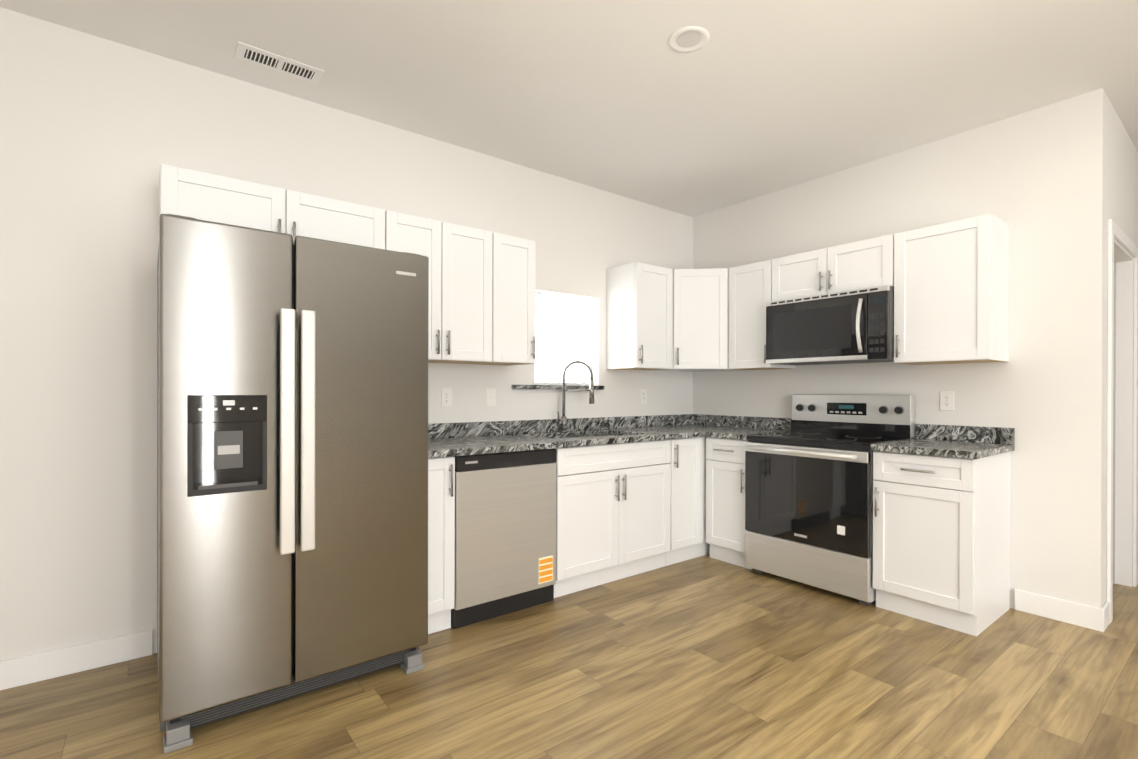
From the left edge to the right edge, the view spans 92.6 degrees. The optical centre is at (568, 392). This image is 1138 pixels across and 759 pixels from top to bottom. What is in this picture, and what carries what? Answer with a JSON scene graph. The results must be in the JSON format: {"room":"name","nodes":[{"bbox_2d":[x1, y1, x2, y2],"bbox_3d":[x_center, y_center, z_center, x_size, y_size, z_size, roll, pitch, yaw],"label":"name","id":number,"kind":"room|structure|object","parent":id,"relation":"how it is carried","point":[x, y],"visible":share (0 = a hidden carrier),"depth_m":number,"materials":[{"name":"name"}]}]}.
{"room":"kitchen","nodes":[
{"label":"kitchen","id":0,"kind":"room"},
{"bbox_2d":[0,7,692,660],"bbox_3d":[-1.225,-0.173,3.083,5.750,2.732,0.140,0,0,-38],"label":"wall","id":1,"kind":"structure","parent":0,"point":[96,133],"depth_m":2.42,"materials":[{"name":"paint"}]},
{"bbox_2d":[0,629,152,689],"bbox_3d":[-2.613,1.134,1.913,1.825,0.115,0.014,0,0,-38],"label":"baseboard","id":2,"kind":"structure","parent":1,"relation":"attached to","point":[29,669],"depth_m":2.31,"materials":[{"name":"white wood"}]},
{"bbox_2d":[159,164,384,249],"bbox_3d":[-1.399,-0.788,2.628,0.927,0.306,0.359,0,0,-38],"label":"upper cabinet","id":3,"kind":"object","parent":1,"relation":"attached to","point":[199,195],"visible":0.56,"depth_m":2.47,"materials":[{"name":"white wood"}]},
{"bbox_2d":[441,388,451,406],"bbox_3d":[-0.755,0.033,3.354,0.072,0.116,0.008,0,0,-38],"label":"electrical outlet","id":4,"kind":"object","parent":1,"relation":"attached to","point":[446,397],"visible":1,"depth_m":3.35,"materials":[{"name":"white plastic"}]},
{"bbox_2d":[385,210,535,365],"bbox_3d":[-0.663,-0.559,3.199,0.933,0.764,0.359,0,0,-38],"label":"upper cabinet","id":5,"kind":"object","parent":1,"relation":"attached to","point":[482,289],"visible":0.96,"depth_m":3.12,"materials":[{"name":"white wood"}]},
{"bbox_2d":[486,388,495,405],"bbox_3d":[-0.507,0.033,3.544,0.072,0.116,0.012,0,0,-38],"label":"electrical outlet","id":6,"kind":"object","parent":1,"relation":"attached to","point":[490,396],"visible":1,"depth_m":3.54,"materials":[{"name":"white plastic"}]},
{"bbox_2d":[512,385,603,389],"bbox_3d":[-0.085,-0.035,3.910,0.803,0.030,0.120,0,0,-38],"label":"window sill","id":7,"kind":"structure","parent":1,"relation":"attached to","point":[585,387],"depth_m":3.82,"materials":[{"name":"stone"}]},
{"bbox_2d":[535,292,591,384],"bbox_3d":[-0.073,-0.381,4.026,0.583,0.661,0.050,0,0,-38],"label":"window","id":8,"kind":"structure","parent":1,"relation":"in","point":[563,325],"depth_m":4.05,"materials":[{"name":"white glass"}]},
{"bbox_2d":[606,262,671,369],"bbox_3d":[0.546,-0.558,4.137,0.383,0.764,0.359,0,0,-38],"label":"upper cabinet","id":9,"kind":"object","parent":1,"relation":"attached to","point":[638,315],"visible":1,"depth_m":4.03,"materials":[{"name":"white wood"}]},
{"bbox_2d":[640,389,646,403],"bbox_3d":[0.606,0.034,4.410,0.072,0.116,0.008,0,0,-38],"label":"electrical outlet","id":10,"kind":"object","parent":1,"relation":"attached to","point":[643,396],"visible":1,"depth_m":4.40,"materials":[{"name":"white plastic"}]},
{"bbox_2d":[649,268,739,371],"bbox_3d":[1.025,-0.558,4.355,0.632,0.762,0.602,0,0,-38],"label":"upper cabinet","id":11,"kind":"object","parent":1,"relation":"attached to","point":[700,320],"visible":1,"depth_m":4.13,"materials":[{"name":"white wood"}]},
{"bbox_2d":[0,554,1137,758],"bbox_3d":[2.503,1.254,1.335,9.500,0.100,7.500,0,0,-38],"label":"floor","id":12,"kind":"structure","parent":0,"point":[706,656],"depth_m":2.17,"materials":[{"name":"wood"}]},
{"bbox_2d":[157,214,428,753],"bbox_3d":[-1.212,0.298,2.369,0.927,1.792,0.926,0,0,-38],"label":"refrigerator","id":13,"kind":"object","parent":12,"relation":"on","point":[292,467],"visible":1,"depth_m":1.98,"materials":[{"name":"grey metal"}]},
{"bbox_2d":[428,456,454,633],"bbox_3d":[-0.849,0.756,2.873,0.253,0.875,0.654,0,0,-38],"label":"base cabinet","id":14,"kind":"object","parent":12,"relation":"on","point":[441,529],"visible":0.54,"depth_m":2.68,"materials":[{"name":"white wood"}]},
{"bbox_2d":[451,449,555,628],"bbox_3d":[-0.499,0.759,3.147,0.623,0.871,0.595,0,0,-38],"label":"dishwasher","id":15,"kind":"object","parent":12,"relation":"on","point":[505,532],"visible":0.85,"depth_m":2.89,"materials":[{"name":"grey metal"}]},
{"bbox_2d":[554,435,670,597],"bbox_3d":[0.134,0.757,3.635,0.963,0.875,0.654,0,0,-38],"label":"base cabinet","id":16,"kind":"object","parent":12,"relation":"on","point":[612,525],"visible":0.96,"depth_m":3.37,"materials":[{"name":"white wood"}]},
{"bbox_2d":[666,437,709,565],"bbox_3d":[0.902,0.758,4.231,0.973,0.875,0.654,0,0,-38],"label":"base cabinet","id":17,"kind":"object","parent":12,"relation":"on","point":[688,498],"visible":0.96,"depth_m":3.82,"materials":[{"name":"white wood"}]},
{"bbox_2d":[428,414,727,475],"bbox_3d":[0.172,0.357,3.660,2.830,0.331,0.660,0,0,-38],"label":"countertop","id":18,"kind":"structure","parent":17,"relation":"on","point":[490,437],"depth_m":3.57,"materials":[{"name":"stone"}]},
{"bbox_2d":[557,361,593,431],"bbox_3d":[0.040,0.029,3.806,0.239,0.502,0.169,0,0,-38],"label":"faucet","id":19,"kind":"object","parent":18,"relation":"on","point":[563,422],"visible":1,"depth_m":3.81,"materials":[{"name":"silver metal"}]},
{"bbox_2d":[706,437,752,569],"bbox_3d":[1.320,0.759,3.955,0.654,0.875,0.346,0,0,-38],"label":"base cabinet","id":20,"kind":"object","parent":12,"relation":"on","point":[725,504],"visible":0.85,"depth_m":3.79,"materials":[{"name":"white wood"}]},
{"bbox_2d":[704,416,791,439],"bbox_3d":[1.326,0.257,3.935,0.670,0.126,0.317,0,0,-38],"label":"countertop","id":21,"kind":"structure","parent":20,"relation":"on","point":[732,427],"depth_m":4.17,"materials":[{"name":"stone"}]},
{"bbox_2d":[745,394,914,604],"bbox_3d":[1.630,0.607,3.474,0.703,1.182,0.782,0,0,-38],"label":"range","id":22,"kind":"object","parent":12,"relation":"on","point":[809,498],"visible":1,"depth_m":3.33,"materials":[{"name":"silver metal"}]},
{"bbox_2d":[873,451,1010,635],"bbox_3d":[2.055,0.763,3.008,0.654,0.875,0.468,0,0,-38],"label":"base cabinet","id":23,"kind":"object","parent":12,"relation":"on","point":[941,541],"visible":1,"depth_m":2.82,"materials":[{"name":"white wood"}]},
{"bbox_2d":[871,424,1014,458],"bbox_3d":[2.066,0.261,3.004,0.643,0.126,0.485,0,0,-38],"label":"countertop","id":24,"kind":"structure","parent":23,"relation":"on","point":[967,442],"depth_m":3.03,"materials":[{"name":"stone"}]},
{"bbox_2d":[0,0,1137,216],"bbox_3d":[2.509,-1.578,1.330,9.500,0.100,7.500,0,0,-38],"label":"ceiling","id":25,"kind":"structure","parent":0,"point":[750,99],"depth_m":2.59,"materials":[{"name":"paint"}]},
{"bbox_2d":[234,41,323,83],"bbox_3d":[-1.352,-1.533,2.546,0.355,0.010,0.140,0,0,-38],"label":"ceiling vent","id":26,"kind":"object","parent":25,"relation":"in","point":[269,60],"visible":1,"depth_m":2.54,"materials":[{"name":"white metal"}]},
{"bbox_2d":[668,26,709,52],"bbox_3d":[0.521,-1.531,2.364,0.176,0.006,0.176,0,0,-38],"label":"recessed light","id":27,"kind":"object","parent":25,"relation":"in","point":[689,41],"visible":1,"depth_m":2.36,"materials":[{"name":"white plastic"}]},
{"bbox_2d":[693,96,1076,608],"bbox_3d":[1.865,-0.168,3.912,0.150,2.732,2.617,0,0,-38],"label":"wall","id":28,"kind":"structure","parent":0,"point":[1054,186],"depth_m":3.11,"materials":[{"name":"paint"}]},
{"bbox_2d":[729,260,795,369],"bbox_3d":[1.429,-0.555,4.058,0.359,0.764,0.354,0,0,-38],"label":"upper cabinet","id":29,"kind":"object","parent":28,"relation":"attached to","point":[750,290],"visible":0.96,"depth_m":3.98,"materials":[{"name":"white wood"}]},
{"bbox_2d":[772,234,893,300],"bbox_3d":[1.781,-0.781,3.603,0.359,0.310,0.790,0,0,-38],"label":"upper cabinet","id":30,"kind":"object","parent":28,"relation":"attached to","point":[866,263],"visible":0.77,"depth_m":3.47,"materials":[{"name":"white wood"}]},
{"bbox_2d":[766,285,893,365],"bbox_3d":[1.741,-0.410,3.571,0.461,0.427,0.786,0,0,-38],"label":"over-the-range microwave","id":31,"kind":"object","parent":30,"relation":"attached to","point":[850,326],"visible":0.98,"depth_m":3.42,"materials":[{"name":"black metal"}]},
{"bbox_2d":[940,391,953,410],"bbox_3d":[2.268,0.052,3.263,0.008,0.116,0.072,0,0,-38],"label":"electrical outlet","id":32,"kind":"object","parent":28,"relation":"attached to","point":[946,400],"visible":1,"depth_m":3.26,"materials":[{"name":"white plastic"}]},
{"bbox_2d":[894,214,1008,364],"bbox_3d":[2.167,-0.552,3.105,0.359,0.764,0.467,0,0,-38],"label":"upper cabinet","id":33,"kind":"object","parent":28,"relation":"attached to","point":[951,292],"visible":1,"depth_m":2.99,"materials":[{"name":"white wood"}]},
{"bbox_2d":[1014,589,1109,631],"bbox_3d":[2.631,1.144,2.911,0.163,0.115,0.356,0,0,-38],"label":"baseboard","id":34,"kind":"structure","parent":28,"relation":"attached to","point":[1079,614],"depth_m":2.84,"materials":[{"name":"white wood"}]},
{"bbox_2d":[1073,88,1137,607],"bbox_3d":[4.067,-0.163,3.888,3.600,2.732,0.120,0,0,-38],"label":"wall","id":35,"kind":"structure","parent":0,"point":[1105,158],"depth_m":2.79,"materials":[{"name":"paint"}]},
{"bbox_2d":[1113,262,1115,583],"bbox_3d":[3.117,0.191,3.191,0.773,2.006,0.039,0,0,-38],"label":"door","id":36,"kind":"structure","parent":35,"relation":"in","point":[1114,387],"depth_m":3.39,"materials":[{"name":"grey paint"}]},
{"bbox_2d":[1106,219,1137,622],"bbox_3d":[3.141,0.152,3.161,0.945,2.100,0.136,0,0,-38],"label":"door frame","id":37,"kind":"structure","parent":35,"relation":"attached to","point":[1126,471],"depth_m":3.37,"materials":[{"name":"white wood"}]}
]}

